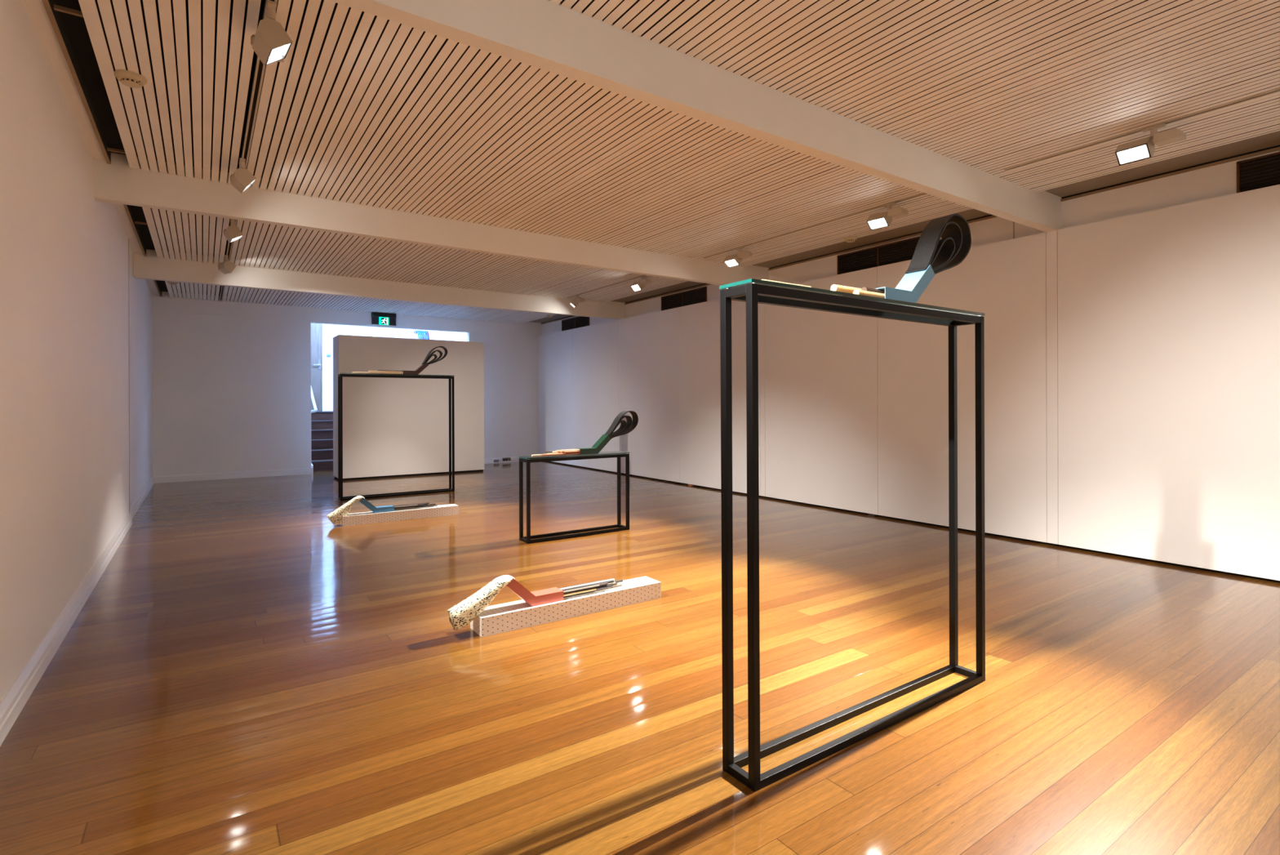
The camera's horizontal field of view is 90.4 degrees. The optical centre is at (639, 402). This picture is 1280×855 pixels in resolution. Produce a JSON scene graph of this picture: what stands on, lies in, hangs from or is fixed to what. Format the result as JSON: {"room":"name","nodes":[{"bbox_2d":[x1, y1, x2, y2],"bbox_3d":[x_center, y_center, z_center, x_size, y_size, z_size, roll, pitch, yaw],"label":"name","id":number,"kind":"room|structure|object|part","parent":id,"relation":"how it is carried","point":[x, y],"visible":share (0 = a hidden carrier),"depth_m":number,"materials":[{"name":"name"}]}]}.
{"room":"museum","nodes":[
{"label":"museum","id":0,"kind":"room"},
{"bbox_2d":[0,0,152,701],"bbox_3d":[-2.594,-0.252,2.680,0.120,2.720,15.255,0,0,-34],"label":"wall","id":1,"kind":"structure","parent":0,"point":[76,329],"depth_m":2.91,"materials":[{"name":"white paint"}]},
{"bbox_2d":[53,4,83,17],"bbox_3d":[-2.258,-1.550,2.517,0.093,0.015,0.016,0,0,-34],"label":"trim","id":2,"kind":"structure","parent":1,"relation":"attached to","point":[56,7],"depth_m":2.51,"materials":[{"name":"brown wood"}]},
{"bbox_2d":[0,475,154,746],"bbox_3d":[-2.514,1.052,2.672,0.040,0.112,15.155,0,0,-34],"label":"baseboard","id":3,"kind":"structure","parent":1,"relation":"attached to","point":[12,703],"depth_m":2.84,"materials":[{"name":"white"}]},
{"bbox_2d":[106,147,125,153],"bbox_3d":[-3.209,-1.547,3.901,0.093,0.015,0.016,0,0,-34],"label":"trim","id":4,"kind":"structure","parent":1,"relation":"attached to","point":[108,148],"depth_m":3.89,"materials":[{"name":"brown wood"}]},
{"bbox_2d":[128,239,129,512],"bbox_3d":[-4.706,-0.195,5.835,0.032,2.620,0.023,0,0,-34],"label":"trim","id":5,"kind":"structure","parent":1,"relation":"attached to","point":[128,239],"depth_m":5.83,"materials":[{"name":"white paint"}]},
{"bbox_2d":[134,221,147,225],"bbox_3d":[-4.279,-1.544,5.459,0.093,0.015,0.016,0,0,-34],"label":"trim","id":6,"kind":"structure","parent":1,"relation":"attached to","point":[135,222],"depth_m":5.45,"materials":[{"name":"brown wood"}]},
{"bbox_2d":[152,291,542,475],"bbox_3d":[-4.381,-0.246,10.652,6.203,2.720,0.110,0,0,-34],"label":"wall","id":7,"kind":"structure","parent":0,"point":[232,380],"depth_m":9.62,"materials":[{"name":"white paint"}]},
{"bbox_2d":[153,467,311,483],"bbox_3d":[-5.998,1.069,9.461,1.983,0.100,0.018,0,0,-34],"label":"baseboard","id":8,"kind":"structure","parent":7,"relation":"attached to","point":[253,473],"depth_m":9.41,"materials":[{"name":"white paint"}]},
{"bbox_2d":[311,386,317,413],"bbox_3d":[-5.734,-0.347,10.936,0.109,1.013,1.884,0,0,-34],"label":"handrail","id":9,"kind":"object","parent":7,"relation":"attached to","point":[315,410],"visible":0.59,"depth_m":10.40,"materials":[{"name":"white metal"}]},
{"bbox_2d":[371,311,395,325],"bbox_3d":[-4.275,-1.401,10.614,0.380,0.197,0.076,0,0,-34],"label":"exit sign","id":10,"kind":"object","parent":7,"relation":"attached to","point":[380,318],"visible":1,"depth_m":10.59,"materials":[{"name":"black"}]},
{"bbox_3d":[-4.271,-1.367,10.604,0.084,0.104,0.001,0,0,-34],"label":"doorway","id":11,"kind":"part","parent":10,"relation":"part of","materials":[{"name":"teal"}]},
{"bbox_2d":[484,456,519,463],"bbox_3d":[-2.510,1.058,11.857,1.361,0.100,0.018,0,0,-34],"label":"baseboard","id":12,"kind":"structure","parent":7,"relation":"attached to","point":[513,459],"depth_m":11.79,"materials":[{"name":"white paint"}]},
{"bbox_2d":[502,457,511,461],"bbox_3d":[-2.481,1.047,11.845,0.160,0.062,0.038,0,0,-34],"label":"power outlet","id":13,"kind":"object","parent":7,"relation":"attached to","point":[504,459],"visible":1,"depth_m":11.84,"materials":[{"name":"grey plastic"}]},
{"bbox_2d":[317,324,436,411],"bbox_3d":[-5.276,-0.583,13.326,6.000,3.400,0.100,0,0,-34],"label":"wall","id":14,"kind":"structure","parent":0,"point":[331,331],"depth_m":12.80,"materials":[{"name":"white paint"}]},
{"bbox_2d":[311,323,321,410],"bbox_3d":[-6.560,-0.866,12.307,0.730,2.045,0.106,0,0,-34],"label":"door","id":15,"kind":"structure","parent":14,"relation":"in","point":[316,328],"depth_m":12.47,"materials":[{"name":"grey wood"}]},
{"bbox_3d":[-6.297,-0.760,12.499,0.040,0.200,0.008,0,0,-34],"label":"lock plate","id":16,"kind":"part","parent":15,"relation":"part of","materials":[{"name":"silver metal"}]},
{"bbox_2d":[321,324,325,411],"bbox_3d":[-6.576,-0.899,12.330,0.850,2.120,0.069,0,0,-34],"label":"trim","id":17,"kind":"structure","parent":14,"relation":"attached to","point":[323,348],"depth_m":12.53,"materials":[{"name":"white paint"}]},
{"bbox_2d":[326,348,331,356],"bbox_3d":[-6.180,-0.997,12.627,0.080,0.145,0.027,0,0,-34],"label":"intercom","id":18,"kind":"object","parent":14,"relation":"attached to","point":[328,351],"visible":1,"depth_m":12.62,"materials":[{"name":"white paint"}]},
{"bbox_2d":[325,404,333,410],"bbox_3d":[-5.322,0.097,13.221,2.200,0.120,0.018,0,0,-34],"label":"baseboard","id":19,"kind":"structure","parent":14,"relation":"attached to","point":[328,407],"depth_m":12.63,"materials":[{"name":"white"}]},
{"bbox_2d":[436,330,466,341],"bbox_3d":[-3.644,-0.588,12.806,0.100,3.400,2.605,0,0,-34],"label":"wall","id":20,"kind":"structure","parent":0,"point":[442,335],"depth_m":13.02,"materials":[{"name":"white paint"}]},
{"bbox_2d":[0,461,1279,854],"bbox_3d":[-0.116,1.160,4.589,6.500,0.120,15.600,0,0,-34],"label":"floor","id":21,"kind":"structure","parent":0,"point":[248,671],"depth_m":2.40,"materials":[{"name":"brown wood"}]},
{"bbox_2d":[311,410,333,471],"bbox_3d":[-4.910,0.685,12.130,2.760,1.062,2.282,0,0,-34],"label":"stairs","id":22,"kind":"structure","parent":21,"relation":"on","point":[322,422],"depth_m":11.10,"materials":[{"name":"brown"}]},
{"bbox_2d":[326,495,437,524],"bbox_3d":[-2.400,0.970,5.976,0.992,0.235,0.089,0,0,-34],"label":"sculpture","id":23,"kind":"object","parent":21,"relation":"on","point":[335,516],"visible":0.98,"depth_m":5.85,"materials":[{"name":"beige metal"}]},
{"bbox_2d":[337,373,454,500],"bbox_3d":[-2.912,0.382,7.672,1.315,1.454,0.147,0,0,-34],"label":"display stand","id":24,"kind":"object","parent":21,"relation":"on","point":[451,397],"visible":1,"depth_m":7.61,"materials":[{"name":"black metal"}]},
{"bbox_3d":[-3.477,0.390,7.356,0.024,1.442,0.024,0,0,-34],"label":"leg","id":25,"kind":"part","parent":24,"relation":"part of","materials":[{"name":"black metal"}]},
{"bbox_3d":[-3.409,0.390,7.257,0.024,1.442,0.024,0,0,-34],"label":"leg","id":26,"kind":"part","parent":24,"relation":"part of","materials":[{"name":"black metal"}]},
{"bbox_3d":[-2.948,-0.319,7.721,1.264,0.026,0.024,0,0,-34],"label":"rail","id":27,"kind":"part","parent":24,"relation":"part of","materials":[{"name":"black metal"}]},
{"bbox_3d":[-2.914,-0.340,7.672,1.315,0.010,0.147,0,0,-34],"label":"glass","id":28,"kind":"part","parent":24,"relation":"part of","materials":[{"name":"teal"}]},
{"bbox_3d":[-2.943,1.097,7.721,1.264,0.024,0.024,0,0,-34],"label":"rail","id":29,"kind":"part","parent":24,"relation":"part of","materials":[{"name":"black metal"}]},
{"bbox_3d":[-2.880,-0.319,7.622,1.264,0.026,0.024,0,0,-34],"label":"rail","id":30,"kind":"part","parent":24,"relation":"part of","materials":[{"name":"black metal"}]},
{"bbox_3d":[-2.875,1.097,7.622,1.264,0.024,0.024,0,0,-34],"label":"rail","id":31,"kind":"part","parent":24,"relation":"part of","materials":[{"name":"black metal"}]},
{"bbox_2d":[352,346,447,374],"bbox_3d":[-2.885,-0.526,7.692,1.098,0.362,0.085,0,0,-34],"label":"sculpture","id":32,"kind":"object","parent":24,"relation":"on","point":[424,364],"visible":0.98,"depth_m":7.80,"materials":[{"name":"grey metal"}]},
{"bbox_3d":[-2.415,0.387,8.086,0.024,1.442,0.024,0,0,-34],"label":"leg","id":33,"kind":"part","parent":24,"relation":"part of","materials":[{"name":"black metal"}]},
{"bbox_3d":[-2.347,0.387,7.987,0.024,1.442,0.024,0,0,-34],"label":"leg","id":34,"kind":"part","parent":24,"relation":"part of","materials":[{"name":"black metal"}]},
{"bbox_2d":[340,503,458,526],"bbox_3d":[-2.271,1.062,6.065,1.049,0.090,0.131,0,0,-34],"label":"plinth","id":35,"kind":"object","parent":21,"relation":"on","point":[363,517],"visible":0.81,"depth_m":5.99,"materials":[{"name":"white"}]},
{"bbox_2d":[333,334,484,479],"bbox_3d":[-3.560,0.065,9.917,2.160,2.093,0.494,0,0,-34],"label":"wall","id":36,"kind":"structure","parent":21,"relation":"on","point":[393,427],"depth_m":9.64,"materials":[{"name":"white paint"}]},
{"bbox_2d":[446,573,637,630],"bbox_3d":[-0.447,0.957,3.279,1.088,0.212,0.089,0,0,-34],"label":"sculpture","id":37,"kind":"object","parent":21,"relation":"on","point":[463,613],"visible":1,"depth_m":3.12,"materials":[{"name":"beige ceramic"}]},
{"bbox_2d":[470,576,661,636],"bbox_3d":[-0.357,1.056,3.353,1.049,0.090,0.151,0,0,-34],"label":"plinth","id":38,"kind":"object","parent":21,"relation":"on","point":[519,614],"visible":0.78,"depth_m":3.23,"materials":[{"name":"white"}]},
{"bbox_2d":[519,450,629,543],"bbox_3d":[-0.533,0.765,5.327,0.961,0.674,0.165,0,0,-34],"label":"display stand","id":39,"kind":"object","parent":21,"relation":"on","point":[528,459],"visible":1,"depth_m":5.25,"materials":[{"name":"black metal"}]},
{"bbox_3d":[-0.957,0.773,5.119,0.024,0.661,0.024,0,0,-34],"label":"leg","id":40,"kind":"part","parent":39,"relation":"part of","materials":[{"name":"black metal"}]},
{"bbox_3d":[-0.919,0.456,5.062,0.024,0.026,0.114,0,0,-34],"label":"rail","id":41,"kind":"part","parent":39,"relation":"part of","materials":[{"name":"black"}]},
{"bbox_3d":[-0.917,1.091,5.062,0.024,0.024,0.114,0,0,-34],"label":"rail","id":42,"kind":"part","parent":39,"relation":"part of","materials":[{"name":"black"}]},
{"bbox_3d":[-0.878,0.772,5.005,0.024,0.661,0.024,0,0,-34],"label":"leg","id":43,"kind":"part","parent":39,"relation":"part of","materials":[{"name":"black metal"}]},
{"bbox_3d":[-0.571,1.090,5.384,0.910,0.024,0.024,0,0,-34],"label":"rail","id":44,"kind":"part","parent":39,"relation":"part of","materials":[{"name":"black metal"}]},
{"bbox_3d":[-0.534,0.433,5.327,0.961,0.010,0.165,0,0,-34],"label":"glass","id":45,"kind":"part","parent":39,"relation":"part of","materials":[{"name":"teal"}]},
{"bbox_3d":[-0.494,0.454,5.270,0.910,0.026,0.024,0,0,-34],"label":"rail","id":46,"kind":"part","parent":39,"relation":"part of","materials":[{"name":"black metal"}]},
{"bbox_3d":[-0.492,1.089,5.270,0.910,0.024,0.024,0,0,-34],"label":"rail","id":47,"kind":"part","parent":39,"relation":"part of","materials":[{"name":"black metal"}]},
{"bbox_2d":[531,410,638,456],"bbox_3d":[-0.453,0.248,5.368,1.011,0.358,0.085,0,0,-34],"label":"sculpture","id":48,"kind":"object","parent":39,"relation":"on","point":[625,427],"visible":1,"depth_m":5.48,"materials":[{"name":"green metal"}]},
{"bbox_3d":[-0.187,0.770,5.649,0.024,0.661,0.024,0,0,-34],"label":"leg","id":49,"kind":"part","parent":39,"relation":"part of","materials":[{"name":"black metal"}]},
{"bbox_3d":[-0.108,0.770,5.534,0.024,0.661,0.024,0,0,-34],"label":"leg","id":50,"kind":"part","parent":39,"relation":"part of","materials":[{"name":"black metal"}]},
{"bbox_2d":[719,278,985,791],"bbox_3d":[0.802,0.372,2.209,1.270,1.450,0.136,0,0,-34],"label":"display stand","id":51,"kind":"object","parent":21,"relation":"on","point":[753,294],"visible":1,"depth_m":1.96,"materials":[{"name":"black metal"}]},
{"bbox_3d":[0.260,0.380,1.903,0.028,1.438,0.024,0,0,-34],"label":"leg","id":52,"kind":"part","parent":51,"relation":"part of","materials":[{"name":"black metal"}]},
{"bbox_3d":[0.287,-0.325,1.857,0.024,0.026,0.085,0,0,-34],"label":"rail","id":53,"kind":"part","parent":51,"relation":"part of","materials":[{"name":"black metal"}]},
{"bbox_3d":[0.295,1.087,1.859,0.024,0.024,0.085,0,0,-34],"label":"rail","id":54,"kind":"part","parent":51,"relation":"part of","materials":[{"name":"black metal"}]},
{"bbox_3d":[0.322,0.380,1.813,0.028,1.438,0.024,0,0,-34],"label":"leg","id":55,"kind":"part","parent":51,"relation":"part of","materials":[{"name":"black metal"}]},
{"bbox_3d":[0.769,-0.327,2.254,1.219,0.026,0.024,0,0,-34],"label":"rail","id":56,"kind":"part","parent":51,"relation":"part of","materials":[{"name":"black metal"}]},
{"bbox_3d":[0.775,1.085,2.255,1.215,0.024,0.024,0,0,-34],"label":"rail","id":57,"kind":"part","parent":51,"relation":"part of","materials":[{"name":"black metal"}]},
{"bbox_3d":[0.800,-0.348,2.209,1.270,0.010,0.136,0,0,-34],"label":"glass","id":58,"kind":"part","parent":51,"relation":"part of","materials":[{"name":"teal"}]},
{"bbox_2d":[761,213,971,305],"bbox_3d":[0.812,-0.540,2.218,1.150,0.375,0.085,0,0,-34],"label":"sculpture","id":59,"kind":"object","parent":51,"relation":"on","point":[933,255],"visible":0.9,"depth_m":2.39,"materials":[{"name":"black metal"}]},
{"bbox_3d":[0.831,-0.327,2.164,1.219,0.026,0.024,0,0,-34],"label":"rail","id":60,"kind":"part","parent":51,"relation":"part of","materials":[{"name":"black metal"}]},
{"bbox_3d":[0.837,1.085,2.165,1.215,0.024,0.024,0,0,-34],"label":"rail","id":61,"kind":"part","parent":51,"relation":"part of","materials":[{"name":"black metal"}]},
{"bbox_3d":[1.284,0.377,2.606,0.024,1.438,0.024,0,0,-34],"label":"leg","id":62,"kind":"part","parent":51,"relation":"part of","materials":[{"name":"black metal"}]},
{"bbox_3d":[1.312,-0.328,2.561,0.024,0.026,0.085,0,0,-34],"label":"rail","id":63,"kind":"part","parent":51,"relation":"part of","materials":[{"name":"black metal"}]},
{"bbox_3d":[1.317,1.083,2.561,0.024,0.024,0.085,0,0,-34],"label":"rail","id":64,"kind":"part","parent":51,"relation":"part of","materials":[{"name":"black metal"}]},
{"bbox_3d":[1.346,0.377,2.516,0.024,1.438,0.024,0,0,-34],"label":"leg","id":65,"kind":"part","parent":51,"relation":"part of","materials":[{"name":"black metal"}]},
{"bbox_2d":[867,513,876,516],"bbox_3d":[2.249,1.082,6.153,0.036,0.021,0.070,0,0,-34],"label":"timber packer","id":66,"kind":"object","parent":21,"relation":"on","point":[868,514],"visible":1,"depth_m":6.14,"materials":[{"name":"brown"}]},
{"bbox_2d":[23,0,1279,323],"bbox_3d":[-0.065,-1.569,4.360,6.080,0.101,15.155,0,0,-34],"label":"ceiling","id":67,"kind":"structure","parent":0,"point":[362,108],"depth_m":3.37,"materials":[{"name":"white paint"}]},
{"bbox_2d":[114,69,146,88],"bbox_3d":[-2.358,-1.492,2.945,0.119,0.041,0.119,0,0,-34],"label":"smoke detector","id":68,"kind":"object","parent":67,"relation":"attached to","point":[128,78],"visible":1,"depth_m":2.92,"materials":[{"name":"beige plastic"}]},
{"bbox_2d":[166,280,178,284],"bbox_3d":[-5.766,-1.481,7.847,0.119,0.041,0.119,0,0,-34],"label":"smoke detector","id":69,"kind":"object","parent":67,"relation":"attached to","point":[168,282],"visible":0.9,"depth_m":7.82,"materials":[{"name":"beige plastic"}]},
{"bbox_2d":[219,285,225,301],"bbox_3d":[-5.355,-1.516,8.172,0.034,0.034,2.872,0,0,-34],"label":"track","id":70,"kind":"object","parent":67,"relation":"attached to","point":[222,289],"visible":0.48,"depth_m":8.70,"materials":[{"name":"beige"}]},
{"bbox_2d":[226,219,236,261],"bbox_3d":[-3.658,-1.521,5.701,0.034,0.034,2.951,0,0,-34],"label":"track","id":71,"kind":"object","parent":67,"relation":"attached to","point":[229,244],"visible":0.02,"depth_m":6.25,"materials":[{"name":"beige"}]},
{"bbox_2d":[217,254,236,274],"bbox_3d":[-4.270,-1.419,6.568,0.145,0.166,0.277,0,0,-43],"label":"track spotlight","id":72,"kind":"object","parent":71,"relation":"hanging from","point":[226,267],"visible":1,"depth_m":6.50,"materials":[{"name":"beige metal"}]},
{"bbox_2d":[223,218,243,242],"bbox_3d":[-3.386,-1.421,5.294,0.133,0.167,0.276,0,0,-34],"label":"track spotlight","id":73,"kind":"object","parent":71,"relation":"hanging from","point":[232,233],"visible":0.95,"depth_m":5.22,"materials":[{"name":"beige metal"}]},
{"bbox_3d":[-3.341,-1.475,5.218,0.032,0.036,0.032,0,0,-34],"label":"stem","id":74,"kind":"part","parent":73,"relation":"part of","materials":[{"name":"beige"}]},
{"bbox_2d":[240,0,277,168],"bbox_3d":[-1.938,-1.527,3.198,0.034,0.034,2.951,0,0,-34],"label":"track","id":75,"kind":"object","parent":67,"relation":"attached to","point":[259,73],"visible":0.44,"depth_m":3.23,"materials":[{"name":"beige"}]},
{"bbox_2d":[230,157,256,193],"bbox_3d":[-2.518,-1.423,4.034,0.136,0.168,0.276,0,0,-34],"label":"track spotlight","id":76,"kind":"object","parent":75,"relation":"hanging from","point":[242,179],"visible":1,"depth_m":3.96,"materials":[{"name":"beige metal"}]},
{"bbox_3d":[-2.475,-1.478,3.957,0.032,0.036,0.032,0,0,-34],"label":"stem","id":77,"kind":"part","parent":76,"relation":"part of","materials":[{"name":"beige metal"}]},
{"bbox_2d":[250,0,293,66],"bbox_3d":[-1.456,-1.427,2.507,0.133,0.168,0.276,0,0,-34],"label":"track spotlight","id":78,"kind":"object","parent":75,"relation":"hanging from","point":[271,43],"visible":1,"depth_m":2.43,"materials":[{"name":"beige metal"}]},
{"bbox_3d":[-1.411,-1.481,2.431,0.032,0.036,0.032,0,0,-34],"label":"stem","id":79,"kind":"part","parent":78,"relation":"part of","materials":[{"name":"beige metal"}]},
{"bbox_2d":[133,248,625,319],"bbox_3d":[-2.709,-1.440,8.195,5.983,0.302,0.078,0,0,-34],"label":"beam","id":80,"kind":"structure","parent":67,"relation":"attached to","point":[151,267],"depth_m":7.63,"materials":[{"name":"paint"}]},
{"bbox_2d":[93,152,769,287],"bbox_3d":[-0.990,-1.446,5.692,5.983,0.302,0.078,0,0,-34],"label":"beam","id":81,"kind":"structure","parent":67,"relation":"attached to","point":[116,182],"depth_m":4.91,"materials":[{"name":"paint"}]},
{"bbox_2d":[488,311,523,320],"bbox_3d":[-1.968,-1.527,10.505,0.050,0.034,2.830,0,0,-34],"label":"track","id":82,"kind":"object","parent":67,"relation":"attached to","point":[518,311],"visible":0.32,"depth_m":11.04,"materials":[{"name":"beige"}]},
{"bbox_2d":[565,275,646,297],"bbox_3d":[-0.251,-1.532,8.006,0.050,0.034,2.839,0,0,-34],"label":"track","id":83,"kind":"object","parent":67,"relation":"attached to","point":[637,277],"visible":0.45,"depth_m":8.27,"materials":[{"name":"beige"}]},
{"bbox_2d":[569,294,585,308],"bbox_3d":[-0.900,-1.428,8.920,0.159,0.168,0.311,0,0,-27],"label":"track spotlight","id":84,"kind":"object","parent":83,"relation":"hanging from","point":[574,303],"visible":1,"depth_m":8.90,"materials":[{"name":"beige metal"}]},
{"bbox_2d":[630,275,651,292],"bbox_3d":[0.012,-1.431,7.607,0.118,0.168,0.290,0,0,-34],"label":"track spotlight","id":85,"kind":"object","parent":83,"relation":"hanging from","point":[640,285],"visible":1,"depth_m":7.59,"materials":[{"name":"beige metal"}]},
{"bbox_2d":[328,0,1062,231],"bbox_3d":[0.730,-1.451,3.189,5.983,0.302,0.078,0,0,-34],"label":"beam","id":86,"kind":"structure","parent":67,"relation":"attached to","point":[546,35],"depth_m":2.80,"materials":[{"name":"paint"}]},
{"bbox_2d":[702,192,927,258],"bbox_3d":[1.469,-1.538,5.503,0.050,0.034,2.839,0,0,-34],"label":"track","id":87,"kind":"object","parent":67,"relation":"attached to","point":[921,193],"visible":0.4,"depth_m":5.38,"materials":[{"name":"beige"}]},
{"bbox_2d":[723,246,751,267],"bbox_3d":[0.959,-1.435,6.232,0.122,0.168,0.292,0,0,-34],"label":"track spotlight","id":88,"kind":"object","parent":87,"relation":"hanging from","point":[735,260],"visible":1,"depth_m":6.23,"materials":[{"name":"beige metal"}]},
{"bbox_2d":[866,201,908,230],"bbox_3d":[1.899,-1.438,4.873,0.117,0.168,0.293,0,0,-40],"label":"track spotlight","id":89,"kind":"object","parent":87,"relation":"hanging from","point":[882,220],"visible":1,"depth_m":4.87,"materials":[{"name":"beige metal"}]},
{"bbox_2d":[844,235,857,242],"bbox_3d":[1.943,-1.506,5.870,0.119,0.041,0.119,0,0,-34],"label":"smoke detector","id":90,"kind":"object","parent":67,"relation":"attached to","point":[850,238],"visible":1,"depth_m":5.84,"materials":[{"name":"beige plastic"}]},
{"bbox_2d":[1001,87,1279,171],"bbox_3d":[3.189,-1.543,2.999,0.050,0.034,2.839,0,0,-34],"label":"track","id":91,"kind":"object","parent":67,"relation":"attached to","point":[1276,90],"visible":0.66,"depth_m":3.51,"materials":[{"name":"beige"}]},
{"bbox_2d":[1115,123,1186,165],"bbox_3d":[2.821,-1.440,3.519,0.117,0.168,0.290,0,0,-34],"label":"track spotlight","id":92,"kind":"object","parent":91,"relation":"hanging from","point":[1143,148],"visible":1,"depth_m":3.52,"materials":[{"name":"beige metal"}]},
{"bbox_3d":[2.837,-1.495,3.512,0.032,0.036,0.032,0,0,-34],"label":"stem","id":93,"kind":"part","parent":92,"relation":"part of","materials":[{"name":"beige"}]},
{"bbox_2d":[537,145,1279,582],"bbox_3d":[2.405,-0.238,6.054,0.177,2.660,15.155,0,0,-34],"label":"wall","id":94,"kind":"structure","parent":0,"point":[1132,345],"depth_m":4.96,"materials":[{"name":"white paint"}]},
{"bbox_2d":[561,315,589,330],"bbox_3d":[-1.141,-1.394,11.176,0.014,0.224,0.990,0,0,-34],"label":"air vent","id":95,"kind":"object","parent":94,"relation":"in","point":[576,322],"visible":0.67,"depth_m":11.16,"materials":[{"name":"black metal"}]},
{"bbox_2d":[661,286,706,311],"bbox_3d":[0.585,-1.400,8.664,0.014,0.224,0.985,0,0,-34],"label":"air vent","id":96,"kind":"object","parent":94,"relation":"in","point":[697,295],"visible":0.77,"depth_m":8.64,"materials":[{"name":"black metal"}]},
{"bbox_2d":[837,235,919,274],"bbox_3d":[2.308,-1.405,6.157,0.014,0.224,0.960,0,0,-34],"label":"air vent","id":97,"kind":"object","parent":94,"relation":"in","point":[904,250],"visible":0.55,"depth_m":6.15,"materials":[{"name":"black metal"}]},
{"bbox_2d":[541,146,1279,324],"bbox_3d":[2.384,-1.540,6.042,0.017,0.016,15.155,0,0,-34],"label":"trim","id":98,"kind":"structure","parent":94,"relation":"attached to","point":[1273,149],"depth_m":4.71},
{"bbox_2d":[1013,221,1014,238],"bbox_3d":[3.019,-1.429,5.135,0.004,0.242,0.008,0,0,-34],"label":"trim","id":99,"kind":"structure","parent":94,"relation":"attached to","point":[1013,221],"depth_m":5.14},
{"bbox_2d":[1236,151,1279,192],"bbox_3d":[4.046,-1.411,3.626,0.014,0.224,0.960,0,0,-34],"label":"air vent","id":100,"kind":"object","parent":94,"relation":"in","point":[1262,171],"visible":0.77,"depth_m":3.94,"materials":[{"name":"black metal"}]}
]}

